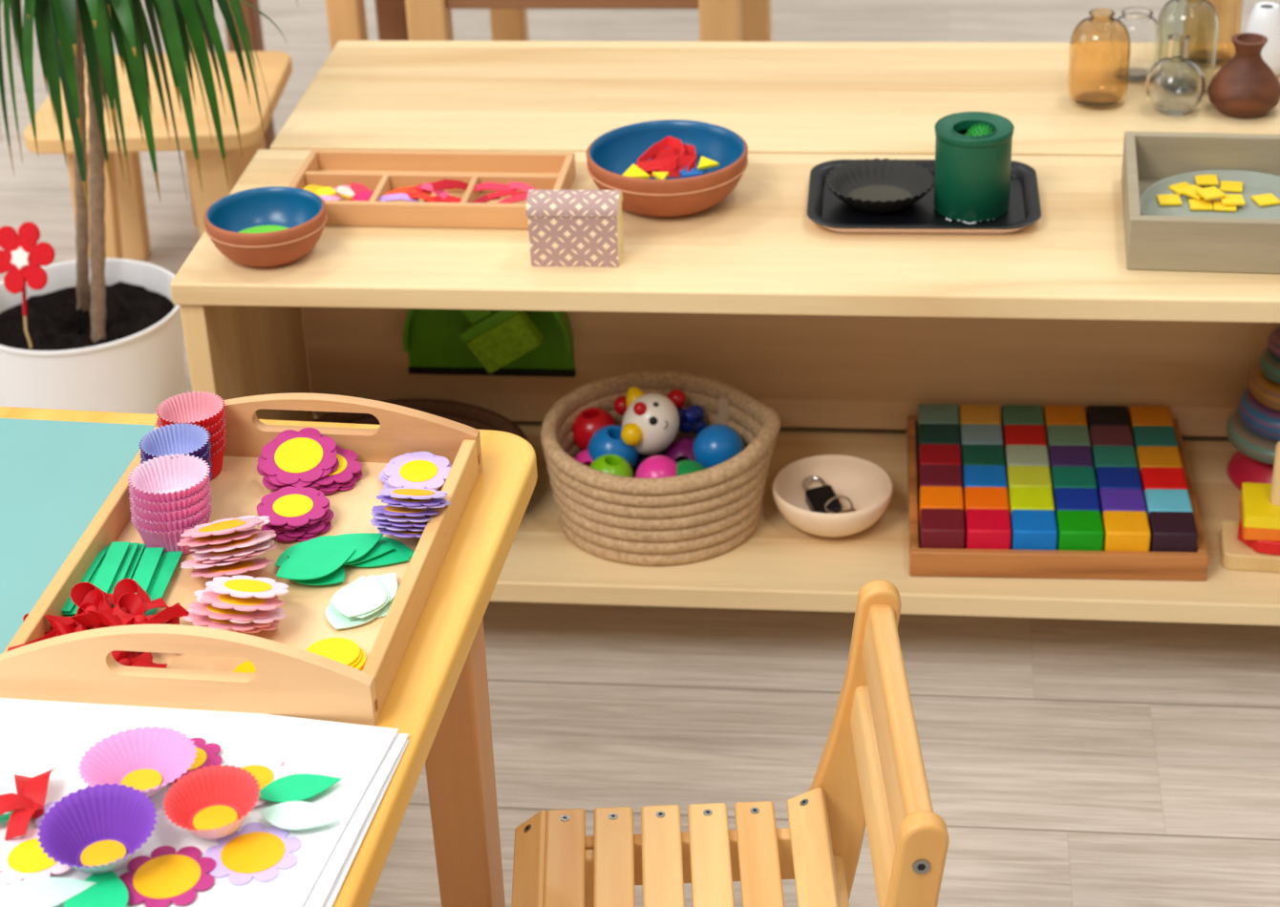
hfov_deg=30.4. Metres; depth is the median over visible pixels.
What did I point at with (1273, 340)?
ring
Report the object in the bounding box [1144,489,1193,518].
cube
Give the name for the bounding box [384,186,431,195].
scrap
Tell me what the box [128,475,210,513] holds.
cup
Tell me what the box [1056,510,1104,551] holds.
cube
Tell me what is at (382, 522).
paper flower
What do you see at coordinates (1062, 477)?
cube
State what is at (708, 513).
basket
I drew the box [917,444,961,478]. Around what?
cube
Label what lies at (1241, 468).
ring stacker
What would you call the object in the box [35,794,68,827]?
paper flower
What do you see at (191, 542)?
paper flower
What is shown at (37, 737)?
paper sheet
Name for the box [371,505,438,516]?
paper flower
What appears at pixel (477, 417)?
wicker basket
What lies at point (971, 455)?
cube
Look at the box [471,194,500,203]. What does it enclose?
scrap
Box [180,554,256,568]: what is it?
paper flower
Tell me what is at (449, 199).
scrap
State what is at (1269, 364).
ring
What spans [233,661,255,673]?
disc
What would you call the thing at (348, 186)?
felt petal
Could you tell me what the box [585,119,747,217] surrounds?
ceramic bowl
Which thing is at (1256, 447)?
ring
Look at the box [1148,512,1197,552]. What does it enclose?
cube
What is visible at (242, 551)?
paper flower
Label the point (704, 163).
felt piece
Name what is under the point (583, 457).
ball
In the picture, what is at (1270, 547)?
plate
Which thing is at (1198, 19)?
glass vase
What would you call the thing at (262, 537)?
paper flower
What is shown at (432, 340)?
dustpan
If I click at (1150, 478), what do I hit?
cube
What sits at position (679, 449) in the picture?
ball
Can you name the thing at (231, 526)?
paper flower
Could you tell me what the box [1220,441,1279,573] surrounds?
shape stacker
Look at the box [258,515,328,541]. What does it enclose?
paper flower
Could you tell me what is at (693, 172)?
felt piece
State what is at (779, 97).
shelf
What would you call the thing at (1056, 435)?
cube
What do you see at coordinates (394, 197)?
scrap
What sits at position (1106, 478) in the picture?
cube
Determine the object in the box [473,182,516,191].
scrap
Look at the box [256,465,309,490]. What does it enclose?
paper flower
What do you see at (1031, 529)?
cube
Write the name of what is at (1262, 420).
ring
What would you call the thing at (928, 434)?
cube
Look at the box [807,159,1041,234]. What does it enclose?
tray
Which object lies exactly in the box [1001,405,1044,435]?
cube
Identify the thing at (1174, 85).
glass vase
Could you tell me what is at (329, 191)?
felt petal
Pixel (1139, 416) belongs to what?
cube
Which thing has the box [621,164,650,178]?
triangle
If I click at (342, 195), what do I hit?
felt petal
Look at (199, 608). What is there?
paper flower
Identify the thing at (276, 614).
paper flower
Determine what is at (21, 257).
pick
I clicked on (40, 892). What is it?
paper leaf
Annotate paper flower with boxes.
[0,829,71,884]
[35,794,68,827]
[118,846,215,906]
[173,738,222,782]
[176,528,260,547]
[180,517,263,537]
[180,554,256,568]
[182,608,255,630]
[188,601,272,620]
[189,515,270,535]
[189,533,271,553]
[190,613,270,630]
[191,539,274,560]
[191,557,273,577]
[192,543,276,563]
[193,530,276,547]
[193,587,213,606]
[200,591,284,611]
[204,822,301,885]
[205,576,288,598]
[221,753,295,807]
[228,607,285,623]
[228,619,279,633]
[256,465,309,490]
[256,487,328,527]
[256,490,327,530]
[257,439,321,487]
[258,431,336,487]
[258,487,330,529]
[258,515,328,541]
[261,427,336,485]
[266,457,339,488]
[266,509,333,537]
[275,497,330,532]
[275,521,331,542]
[305,469,361,491]
[313,445,362,485]
[313,473,356,489]
[316,470,362,494]
[370,512,432,522]
[370,519,425,531]
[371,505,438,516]
[373,517,427,527]
[376,494,446,506]
[377,527,423,537]
[378,471,439,490]
[379,487,447,499]
[381,500,450,509]
[382,452,448,489]
[384,451,450,489]
[384,453,450,490]
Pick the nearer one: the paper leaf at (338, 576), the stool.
the paper leaf at (338, 576)
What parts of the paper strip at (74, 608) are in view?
paper strip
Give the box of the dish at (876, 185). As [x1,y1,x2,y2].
[824,158,934,213]
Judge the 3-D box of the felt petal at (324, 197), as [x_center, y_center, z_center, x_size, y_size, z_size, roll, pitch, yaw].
[-0.286,-0.232,2.154,0.022,0.004,0.017,15,34,28]
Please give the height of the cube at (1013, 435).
0.040 m
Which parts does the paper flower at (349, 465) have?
flower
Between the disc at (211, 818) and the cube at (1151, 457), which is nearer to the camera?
the disc at (211, 818)
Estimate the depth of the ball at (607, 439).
2.21 m
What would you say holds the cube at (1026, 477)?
on the tray at (923, 562)
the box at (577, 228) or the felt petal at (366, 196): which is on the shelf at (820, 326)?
the box at (577, 228)
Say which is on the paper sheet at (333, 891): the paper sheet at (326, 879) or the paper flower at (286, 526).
the paper sheet at (326, 879)
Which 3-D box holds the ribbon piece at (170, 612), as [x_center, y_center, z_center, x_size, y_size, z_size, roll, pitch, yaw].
[-0.290,0.101,1.420,0.041,0.012,0.004,-24,36,-33]
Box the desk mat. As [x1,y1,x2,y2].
[0,418,154,654]
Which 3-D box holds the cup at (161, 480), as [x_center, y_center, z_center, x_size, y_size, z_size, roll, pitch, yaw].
[-0.302,0.023,1.520,0.052,0.022,0.053,-1,30,3]
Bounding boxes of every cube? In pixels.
[917,404,959,442]
[917,424,959,475]
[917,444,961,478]
[918,465,962,506]
[918,486,963,533]
[919,508,964,549]
[959,405,1001,431]
[960,424,1002,461]
[961,444,1005,477]
[962,465,1007,501]
[963,487,1009,532]
[964,509,1011,550]
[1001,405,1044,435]
[1002,425,1046,456]
[1004,445,1049,474]
[1006,466,1052,497]
[1008,487,1054,518]
[1010,510,1057,550]
[1043,405,1087,431]
[1045,425,1090,454]
[1048,445,1093,475]
[1050,466,1097,497]
[1053,488,1100,519]
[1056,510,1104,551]
[1086,405,1130,430]
[1088,426,1133,451]
[1091,446,1137,475]
[1095,467,1142,499]
[1098,489,1146,520]
[1102,511,1151,552]
[1129,405,1173,432]
[1131,426,1178,451]
[1135,446,1182,476]
[1140,467,1188,495]
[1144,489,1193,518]
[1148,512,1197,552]
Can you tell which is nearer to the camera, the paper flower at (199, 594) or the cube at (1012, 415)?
the paper flower at (199, 594)
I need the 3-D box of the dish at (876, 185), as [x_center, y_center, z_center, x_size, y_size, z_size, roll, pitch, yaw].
[0.216,-0.237,2.122,0.100,0.021,0.100,1,30,7]
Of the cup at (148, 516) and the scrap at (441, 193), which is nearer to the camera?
the cup at (148, 516)
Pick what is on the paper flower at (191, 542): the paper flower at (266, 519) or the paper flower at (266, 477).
the paper flower at (266, 519)
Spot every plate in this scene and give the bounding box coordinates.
[1139,170,1279,218]
[1237,517,1279,555]
[1238,495,1279,541]
[1240,482,1279,529]
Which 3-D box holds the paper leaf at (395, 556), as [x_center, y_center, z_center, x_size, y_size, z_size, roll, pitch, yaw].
[-0.174,0.064,1.515,0.037,0.001,0.043,-18,33,-25]
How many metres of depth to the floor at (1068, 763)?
2.14 m
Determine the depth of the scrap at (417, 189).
2.15 m
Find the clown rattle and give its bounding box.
[613,386,686,454]
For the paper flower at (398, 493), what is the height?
0.018 m
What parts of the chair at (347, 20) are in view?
leg, leg, leg, leg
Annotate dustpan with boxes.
[403,308,575,377]
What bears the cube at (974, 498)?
on the tray at (923, 562)
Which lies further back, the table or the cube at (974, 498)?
the cube at (974, 498)
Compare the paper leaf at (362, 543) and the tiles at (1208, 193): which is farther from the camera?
the tiles at (1208, 193)
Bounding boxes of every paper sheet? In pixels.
[0,698,398,906]
[301,733,408,906]
[321,739,408,906]
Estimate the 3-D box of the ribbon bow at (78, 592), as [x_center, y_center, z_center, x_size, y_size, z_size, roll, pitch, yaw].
[-0.332,0.095,1.444,0.032,0.018,0.053,-9,30,-11]
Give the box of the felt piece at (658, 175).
[652,171,668,179]
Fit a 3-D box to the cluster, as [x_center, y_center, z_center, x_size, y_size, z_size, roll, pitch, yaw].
[0.047,-0.033,2.262,0.029,0.034,0.031,16,35,30]
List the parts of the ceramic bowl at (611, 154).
felt strip, felt strip, felt strip, felt strip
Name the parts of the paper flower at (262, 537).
flower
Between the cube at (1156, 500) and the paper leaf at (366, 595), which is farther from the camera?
the cube at (1156, 500)
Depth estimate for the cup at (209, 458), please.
1.56 m
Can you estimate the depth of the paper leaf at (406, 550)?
1.52 m
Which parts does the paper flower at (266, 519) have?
flower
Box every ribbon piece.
[7,630,57,651]
[144,605,189,624]
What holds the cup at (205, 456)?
on the cup at (209, 458)
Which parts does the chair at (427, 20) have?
table leg, table leg, table leg, table leg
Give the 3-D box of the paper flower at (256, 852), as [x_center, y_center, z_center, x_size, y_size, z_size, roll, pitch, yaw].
[-0.207,0.214,1.260,0.051,0.001,0.052,-1,30,2]
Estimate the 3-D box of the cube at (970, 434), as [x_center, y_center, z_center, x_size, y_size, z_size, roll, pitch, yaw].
[0.331,-0.002,2.288,0.040,0.040,0.040,1,30,5]
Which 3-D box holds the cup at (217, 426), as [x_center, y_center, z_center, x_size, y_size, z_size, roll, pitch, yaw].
[-0.304,-0.016,1.603,0.046,0.022,0.046,1,30,7]
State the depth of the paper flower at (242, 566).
1.48 m
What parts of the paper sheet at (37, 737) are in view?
paper strip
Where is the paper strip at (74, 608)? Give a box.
[61,546,109,615]
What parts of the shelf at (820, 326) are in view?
panel, panel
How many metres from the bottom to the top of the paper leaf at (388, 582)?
0.001 m
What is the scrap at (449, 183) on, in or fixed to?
in the tray at (382, 172)
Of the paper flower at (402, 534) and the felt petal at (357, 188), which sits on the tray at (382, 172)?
the felt petal at (357, 188)
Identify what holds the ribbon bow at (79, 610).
on the serving tray at (288, 680)
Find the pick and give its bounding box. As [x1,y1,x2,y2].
[0,221,55,348]
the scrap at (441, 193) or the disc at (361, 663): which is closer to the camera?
the disc at (361, 663)
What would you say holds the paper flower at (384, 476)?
on the paper flower at (385, 480)
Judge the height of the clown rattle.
0.060 m
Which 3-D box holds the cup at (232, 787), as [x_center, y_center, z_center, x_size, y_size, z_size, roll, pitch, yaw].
[-0.231,0.192,1.273,0.053,0.018,0.053,8,31,17]
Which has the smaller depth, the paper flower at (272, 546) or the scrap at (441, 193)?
the paper flower at (272, 546)
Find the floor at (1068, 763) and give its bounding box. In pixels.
[0,0,1279,906]
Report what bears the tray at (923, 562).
on the shelf at (820, 326)
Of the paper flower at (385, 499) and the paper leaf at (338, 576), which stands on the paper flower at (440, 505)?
the paper flower at (385, 499)
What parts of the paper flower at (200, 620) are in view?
flower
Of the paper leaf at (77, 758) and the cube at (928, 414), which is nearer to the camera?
the paper leaf at (77, 758)
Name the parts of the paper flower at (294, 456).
flower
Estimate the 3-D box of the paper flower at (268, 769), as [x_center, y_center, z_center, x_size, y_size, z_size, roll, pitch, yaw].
[-0.217,0.182,1.313,0.046,0.001,0.046,1,30,7]
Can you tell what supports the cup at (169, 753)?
on the paper sheet at (37, 737)
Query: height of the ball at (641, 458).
0.044 m
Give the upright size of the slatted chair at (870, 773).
0.409 m
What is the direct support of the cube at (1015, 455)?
on the tray at (923, 562)
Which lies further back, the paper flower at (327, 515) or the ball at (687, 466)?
the ball at (687, 466)
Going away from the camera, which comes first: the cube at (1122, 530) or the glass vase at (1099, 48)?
the cube at (1122, 530)
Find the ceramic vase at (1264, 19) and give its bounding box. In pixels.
[1243,1,1279,76]
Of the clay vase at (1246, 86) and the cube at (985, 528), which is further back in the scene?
the clay vase at (1246, 86)
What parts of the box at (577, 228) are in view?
chest lid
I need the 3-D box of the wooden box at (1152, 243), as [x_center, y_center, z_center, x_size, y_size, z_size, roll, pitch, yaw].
[0.541,-0.219,2.047,0.235,0.047,0.196,2,30,9]
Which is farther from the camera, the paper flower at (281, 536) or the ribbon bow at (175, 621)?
the paper flower at (281, 536)
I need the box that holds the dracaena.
[0,0,298,414]
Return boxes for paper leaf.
[0,877,96,906]
[64,871,128,906]
[72,746,92,762]
[258,773,341,803]
[259,801,340,830]
[275,540,307,567]
[276,548,355,580]
[287,535,333,557]
[292,565,344,585]
[311,533,383,563]
[325,604,380,629]
[330,597,359,620]
[332,575,386,618]
[342,541,394,565]
[349,538,409,567]
[349,576,389,618]
[374,573,397,602]
[376,585,399,618]
[381,536,414,558]
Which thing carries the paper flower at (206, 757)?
on the paper sheet at (37, 737)
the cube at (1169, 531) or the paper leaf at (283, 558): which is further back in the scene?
the cube at (1169, 531)
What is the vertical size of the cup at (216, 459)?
0.022 m
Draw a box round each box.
[526,189,623,267]
[1121,130,1279,274]
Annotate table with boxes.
[0,406,537,906]
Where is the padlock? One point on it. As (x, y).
(823, 500)
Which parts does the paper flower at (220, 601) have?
flower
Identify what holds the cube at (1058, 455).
on the tray at (923, 562)
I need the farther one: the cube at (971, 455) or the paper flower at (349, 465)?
the cube at (971, 455)
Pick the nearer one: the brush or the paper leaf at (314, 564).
the paper leaf at (314, 564)
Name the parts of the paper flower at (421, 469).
flower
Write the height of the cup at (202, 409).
0.022 m
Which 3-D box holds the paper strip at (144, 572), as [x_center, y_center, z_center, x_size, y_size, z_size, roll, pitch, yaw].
[-0.314,0.082,1.480,0.012,0.001,0.086,-1,30,3]
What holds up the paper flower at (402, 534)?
on the serving tray at (288, 680)
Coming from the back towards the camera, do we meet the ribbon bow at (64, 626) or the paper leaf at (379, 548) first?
the paper leaf at (379, 548)
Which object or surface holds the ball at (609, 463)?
in the basket at (708, 513)
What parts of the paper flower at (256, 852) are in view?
flower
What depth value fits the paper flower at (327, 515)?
1.54 m
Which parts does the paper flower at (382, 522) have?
flower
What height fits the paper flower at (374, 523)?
0.017 m
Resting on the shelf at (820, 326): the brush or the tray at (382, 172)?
the tray at (382, 172)
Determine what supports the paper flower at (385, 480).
on the paper flower
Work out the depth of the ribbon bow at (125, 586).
1.45 m
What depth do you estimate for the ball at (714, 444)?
2.21 m
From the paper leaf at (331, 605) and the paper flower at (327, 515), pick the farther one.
the paper flower at (327, 515)
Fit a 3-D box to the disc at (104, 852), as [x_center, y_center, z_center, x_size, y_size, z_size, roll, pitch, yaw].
[-0.286,0.214,1.255,0.024,0.001,0.024,-3,30,0]
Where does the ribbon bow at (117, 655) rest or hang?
on the serving tray at (288, 680)
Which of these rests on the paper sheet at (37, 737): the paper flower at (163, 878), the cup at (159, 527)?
the paper flower at (163, 878)
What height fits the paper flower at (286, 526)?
0.005 m
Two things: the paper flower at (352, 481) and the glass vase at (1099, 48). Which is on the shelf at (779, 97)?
the glass vase at (1099, 48)
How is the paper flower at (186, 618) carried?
on the paper flower at (274, 623)
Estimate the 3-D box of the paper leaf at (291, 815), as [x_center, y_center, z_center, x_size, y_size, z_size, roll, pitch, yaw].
[-0.184,0.197,1.278,0.046,0.001,0.024,4,30,12]
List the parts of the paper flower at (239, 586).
flower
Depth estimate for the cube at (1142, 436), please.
2.26 m
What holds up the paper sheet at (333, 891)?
on the table
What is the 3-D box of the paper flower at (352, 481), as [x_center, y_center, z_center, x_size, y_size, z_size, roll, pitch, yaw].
[-0.213,0.012,1.601,0.045,0.007,0.044,-21,34,-28]
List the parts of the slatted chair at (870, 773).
leg, seat rail, rail, rail, rail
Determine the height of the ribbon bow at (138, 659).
0.015 m
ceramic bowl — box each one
[203,186,327,268]
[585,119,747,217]
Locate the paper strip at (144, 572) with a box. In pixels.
[132,547,164,594]
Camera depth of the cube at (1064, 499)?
2.17 m
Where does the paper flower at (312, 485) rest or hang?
on the paper flower at (266, 484)
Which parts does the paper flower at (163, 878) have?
flower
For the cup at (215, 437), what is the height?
0.022 m
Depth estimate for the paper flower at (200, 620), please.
1.42 m
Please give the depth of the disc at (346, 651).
1.41 m
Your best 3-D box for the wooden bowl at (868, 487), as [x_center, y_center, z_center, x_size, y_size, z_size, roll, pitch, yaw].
[0.181,0.046,2.222,0.113,0.042,0.113,10,32,21]
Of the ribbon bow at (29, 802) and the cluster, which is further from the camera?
the cluster
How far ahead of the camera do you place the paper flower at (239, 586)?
1.43 m
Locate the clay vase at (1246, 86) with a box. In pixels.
[1207,32,1279,118]
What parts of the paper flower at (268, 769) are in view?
flower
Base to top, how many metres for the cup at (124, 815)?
0.025 m
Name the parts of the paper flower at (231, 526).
flower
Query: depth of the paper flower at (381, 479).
1.59 m
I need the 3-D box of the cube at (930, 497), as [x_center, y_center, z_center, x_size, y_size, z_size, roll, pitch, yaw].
[0.280,0.057,2.188,0.040,0.040,0.040,1,30,5]
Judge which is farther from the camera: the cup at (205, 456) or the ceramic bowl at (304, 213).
the ceramic bowl at (304, 213)
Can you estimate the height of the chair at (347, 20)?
0.415 m
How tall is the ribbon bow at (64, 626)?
0.018 m
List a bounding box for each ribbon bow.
[0,768,56,840]
[22,610,87,637]
[44,589,112,636]
[69,582,113,627]
[75,602,135,630]
[87,578,168,626]
[93,624,130,661]
[104,593,161,653]
[113,602,180,624]
[117,651,167,668]
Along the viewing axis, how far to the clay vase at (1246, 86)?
2.26 m
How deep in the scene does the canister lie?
2.07 m
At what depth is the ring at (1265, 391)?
2.21 m
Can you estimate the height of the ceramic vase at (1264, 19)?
0.068 m
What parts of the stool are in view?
leg, leg, seat, leg, leg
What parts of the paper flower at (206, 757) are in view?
flower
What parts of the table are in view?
table leg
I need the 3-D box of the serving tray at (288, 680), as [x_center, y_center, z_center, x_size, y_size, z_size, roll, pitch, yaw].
[-0.245,0.054,1.496,0.229,0.058,0.302,2,30,9]
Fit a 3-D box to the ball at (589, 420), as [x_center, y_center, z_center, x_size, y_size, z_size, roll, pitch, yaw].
[-0.044,-0.022,2.259,0.045,0.045,0.045,14,34,27]
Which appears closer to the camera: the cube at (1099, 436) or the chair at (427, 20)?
the cube at (1099, 436)
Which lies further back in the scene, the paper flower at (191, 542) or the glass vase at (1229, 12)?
the glass vase at (1229, 12)
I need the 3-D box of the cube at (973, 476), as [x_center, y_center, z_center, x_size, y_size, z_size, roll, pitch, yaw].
[0.325,0.037,2.219,0.040,0.040,0.040,1,30,5]
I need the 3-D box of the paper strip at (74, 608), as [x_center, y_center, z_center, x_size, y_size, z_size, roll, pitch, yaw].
[-0.353,0.079,1.493,0.015,0.003,0.078,1,30,6]
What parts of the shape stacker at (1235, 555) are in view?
board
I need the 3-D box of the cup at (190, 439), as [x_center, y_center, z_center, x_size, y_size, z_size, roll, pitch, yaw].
[-0.307,0.001,1.561,0.047,0.022,0.047,1,30,7]
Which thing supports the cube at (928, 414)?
on the tray at (923, 562)
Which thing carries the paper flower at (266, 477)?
on the serving tray at (288, 680)
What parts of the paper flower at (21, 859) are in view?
flower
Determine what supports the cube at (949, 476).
on the tray at (923, 562)
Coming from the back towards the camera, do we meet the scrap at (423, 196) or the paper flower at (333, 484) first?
the scrap at (423, 196)
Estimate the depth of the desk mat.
1.61 m
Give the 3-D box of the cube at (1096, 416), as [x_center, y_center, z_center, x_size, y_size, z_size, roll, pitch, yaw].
[0.459,-0.021,2.311,0.040,0.040,0.040,1,30,6]
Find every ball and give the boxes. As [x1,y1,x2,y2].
[572,406,617,450]
[574,448,593,467]
[587,425,639,468]
[589,453,634,477]
[632,449,663,477]
[635,455,677,478]
[661,436,695,462]
[676,459,705,475]
[692,424,744,469]
[965,123,992,136]
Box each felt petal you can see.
[303,185,323,193]
[315,187,337,195]
[319,194,341,200]
[333,185,350,195]
[337,186,354,196]
[340,193,353,199]
[350,182,369,193]
[350,191,374,201]
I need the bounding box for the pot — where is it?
[0,258,188,414]
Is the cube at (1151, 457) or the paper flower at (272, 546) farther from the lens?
the cube at (1151, 457)
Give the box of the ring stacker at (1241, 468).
[1226,450,1273,490]
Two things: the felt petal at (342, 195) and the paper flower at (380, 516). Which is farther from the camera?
the felt petal at (342, 195)
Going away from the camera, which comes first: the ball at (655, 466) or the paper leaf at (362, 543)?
the paper leaf at (362, 543)
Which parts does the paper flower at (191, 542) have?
flower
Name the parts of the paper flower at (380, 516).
flower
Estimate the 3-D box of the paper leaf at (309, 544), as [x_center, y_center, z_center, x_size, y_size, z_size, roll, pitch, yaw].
[-0.200,0.061,1.511,0.037,0.001,0.043,19,36,33]
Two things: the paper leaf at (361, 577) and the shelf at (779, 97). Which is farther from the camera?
the shelf at (779, 97)
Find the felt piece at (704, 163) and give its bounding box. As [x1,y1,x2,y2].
[697,156,719,170]
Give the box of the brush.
[458,309,543,374]
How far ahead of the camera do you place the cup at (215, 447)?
1.60 m
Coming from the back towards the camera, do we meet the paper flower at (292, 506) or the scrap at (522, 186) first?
the scrap at (522, 186)
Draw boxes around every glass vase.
[1066,8,1130,108]
[1117,6,1156,81]
[1144,33,1205,116]
[1153,0,1218,89]
[1207,0,1243,64]
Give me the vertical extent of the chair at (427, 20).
0.460 m
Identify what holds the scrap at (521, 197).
in the tray at (382, 172)
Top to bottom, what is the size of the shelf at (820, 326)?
0.400 m
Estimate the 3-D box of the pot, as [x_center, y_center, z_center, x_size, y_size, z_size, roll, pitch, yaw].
[-0.592,-0.074,2.539,0.226,0.195,0.226,1,30,7]
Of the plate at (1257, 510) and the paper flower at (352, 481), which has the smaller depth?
the paper flower at (352, 481)
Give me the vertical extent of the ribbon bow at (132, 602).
0.017 m
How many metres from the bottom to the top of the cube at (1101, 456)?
0.040 m
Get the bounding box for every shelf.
[170,149,1279,626]
[270,40,1279,441]
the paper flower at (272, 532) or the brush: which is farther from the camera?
the brush
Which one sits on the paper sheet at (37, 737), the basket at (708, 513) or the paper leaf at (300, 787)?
the paper leaf at (300, 787)
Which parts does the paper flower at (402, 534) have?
flower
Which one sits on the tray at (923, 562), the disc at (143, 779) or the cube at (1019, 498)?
the cube at (1019, 498)
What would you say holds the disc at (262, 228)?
in the ceramic bowl at (304, 213)
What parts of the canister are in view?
lid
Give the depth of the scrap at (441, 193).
2.14 m
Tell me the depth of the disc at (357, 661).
1.40 m
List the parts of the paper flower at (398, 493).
flower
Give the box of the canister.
[934,111,1014,221]
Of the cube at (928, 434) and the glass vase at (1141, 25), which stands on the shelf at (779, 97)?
the glass vase at (1141, 25)
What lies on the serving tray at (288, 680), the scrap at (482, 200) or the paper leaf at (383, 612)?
the paper leaf at (383, 612)
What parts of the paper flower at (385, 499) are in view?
flower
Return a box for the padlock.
[801,475,855,513]
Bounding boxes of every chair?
[183,0,408,225]
[405,0,771,42]
[511,579,949,906]
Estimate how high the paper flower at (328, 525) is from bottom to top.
0.005 m
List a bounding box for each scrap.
[379,192,418,201]
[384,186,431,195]
[393,192,433,202]
[406,181,453,195]
[419,182,449,199]
[423,195,469,202]
[431,179,468,191]
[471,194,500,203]
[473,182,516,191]
[487,190,522,200]
[497,192,527,203]
[507,182,535,193]
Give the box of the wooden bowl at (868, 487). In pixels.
[771,454,893,537]
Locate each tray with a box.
[0,392,482,726]
[288,149,575,229]
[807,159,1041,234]
[907,415,1208,580]
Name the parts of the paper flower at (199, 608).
flower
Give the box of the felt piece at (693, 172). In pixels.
[679,168,703,178]
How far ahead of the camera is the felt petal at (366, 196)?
2.15 m
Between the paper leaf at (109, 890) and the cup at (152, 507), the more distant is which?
the cup at (152, 507)
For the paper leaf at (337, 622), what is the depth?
1.45 m
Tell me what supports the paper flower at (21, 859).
on the paper sheet at (37, 737)
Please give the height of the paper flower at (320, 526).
0.005 m
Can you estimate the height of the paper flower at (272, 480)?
0.016 m
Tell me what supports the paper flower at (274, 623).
on the serving tray at (288, 680)
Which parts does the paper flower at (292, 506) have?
flower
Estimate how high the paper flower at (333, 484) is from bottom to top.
0.008 m
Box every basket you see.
[311,398,527,441]
[540,370,780,566]
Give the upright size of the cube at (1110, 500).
0.040 m
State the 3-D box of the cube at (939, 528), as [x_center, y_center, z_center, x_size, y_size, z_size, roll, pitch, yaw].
[0.276,0.077,2.154,0.040,0.040,0.040,1,30,6]
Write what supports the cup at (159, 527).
on the cup at (168, 542)
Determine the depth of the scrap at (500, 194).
2.13 m
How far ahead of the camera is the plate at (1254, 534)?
2.12 m
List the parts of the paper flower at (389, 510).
flower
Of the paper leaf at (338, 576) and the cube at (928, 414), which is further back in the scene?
the cube at (928, 414)
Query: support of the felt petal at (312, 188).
on the tray at (382, 172)
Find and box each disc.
[80,840,126,867]
[121,768,162,790]
[192,805,237,831]
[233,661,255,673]
[237,225,287,233]
[306,638,360,665]
[348,648,362,667]
[353,647,365,669]
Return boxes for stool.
[23,50,292,260]
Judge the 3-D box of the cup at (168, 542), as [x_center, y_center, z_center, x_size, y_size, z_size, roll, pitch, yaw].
[-0.304,0.048,1.534,0.053,0.022,0.052,1,30,7]
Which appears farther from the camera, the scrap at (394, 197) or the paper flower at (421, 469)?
the scrap at (394, 197)
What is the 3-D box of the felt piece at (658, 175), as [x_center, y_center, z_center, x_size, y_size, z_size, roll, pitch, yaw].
[0.017,-0.251,2.127,0.013,0.006,0.017,7,31,15]
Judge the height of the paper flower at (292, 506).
0.004 m
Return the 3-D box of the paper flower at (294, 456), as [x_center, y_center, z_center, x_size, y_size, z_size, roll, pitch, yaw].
[-0.231,0.002,1.595,0.050,0.016,0.048,-5,30,-5]
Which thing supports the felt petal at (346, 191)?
in the tray at (382, 172)
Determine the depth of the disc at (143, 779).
1.31 m
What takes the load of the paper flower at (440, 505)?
on the serving tray at (288, 680)
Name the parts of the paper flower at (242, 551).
flower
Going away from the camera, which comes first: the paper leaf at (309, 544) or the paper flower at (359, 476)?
the paper leaf at (309, 544)
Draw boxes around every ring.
[1225,408,1278,466]
[1237,386,1279,442]
[1249,365,1279,411]
[1258,346,1279,383]
[1267,325,1279,358]
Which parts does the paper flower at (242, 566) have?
flower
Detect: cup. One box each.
[37,783,157,874]
[77,726,197,797]
[128,453,210,504]
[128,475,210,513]
[128,485,211,523]
[129,494,212,533]
[130,504,212,555]
[138,423,210,460]
[139,443,211,462]
[139,451,211,466]
[156,391,225,428]
[156,409,225,435]
[158,419,226,445]
[162,765,260,839]
[210,428,226,454]
[210,438,226,479]
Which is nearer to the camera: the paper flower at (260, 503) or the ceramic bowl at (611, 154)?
the paper flower at (260, 503)
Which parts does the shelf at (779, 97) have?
panel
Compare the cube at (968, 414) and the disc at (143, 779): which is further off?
the cube at (968, 414)
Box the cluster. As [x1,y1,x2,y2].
[677,405,706,434]
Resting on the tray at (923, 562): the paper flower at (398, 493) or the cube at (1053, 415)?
the cube at (1053, 415)
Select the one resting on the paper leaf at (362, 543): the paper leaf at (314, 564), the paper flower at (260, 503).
the paper leaf at (314, 564)
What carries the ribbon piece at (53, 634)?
on the serving tray at (288, 680)
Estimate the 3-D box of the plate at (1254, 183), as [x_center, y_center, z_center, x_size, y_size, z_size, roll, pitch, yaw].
[0.520,-0.211,2.060,0.166,0.012,0.166,1,30,7]
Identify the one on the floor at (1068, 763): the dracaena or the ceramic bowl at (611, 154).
the dracaena
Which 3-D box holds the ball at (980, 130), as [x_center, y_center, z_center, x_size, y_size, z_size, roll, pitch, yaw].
[0.300,-0.277,2.078,0.028,0.028,0.028,9,32,20]
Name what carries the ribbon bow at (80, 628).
on the serving tray at (288, 680)
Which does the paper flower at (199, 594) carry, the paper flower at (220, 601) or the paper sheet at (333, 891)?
the paper flower at (220, 601)
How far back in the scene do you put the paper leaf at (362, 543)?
1.51 m

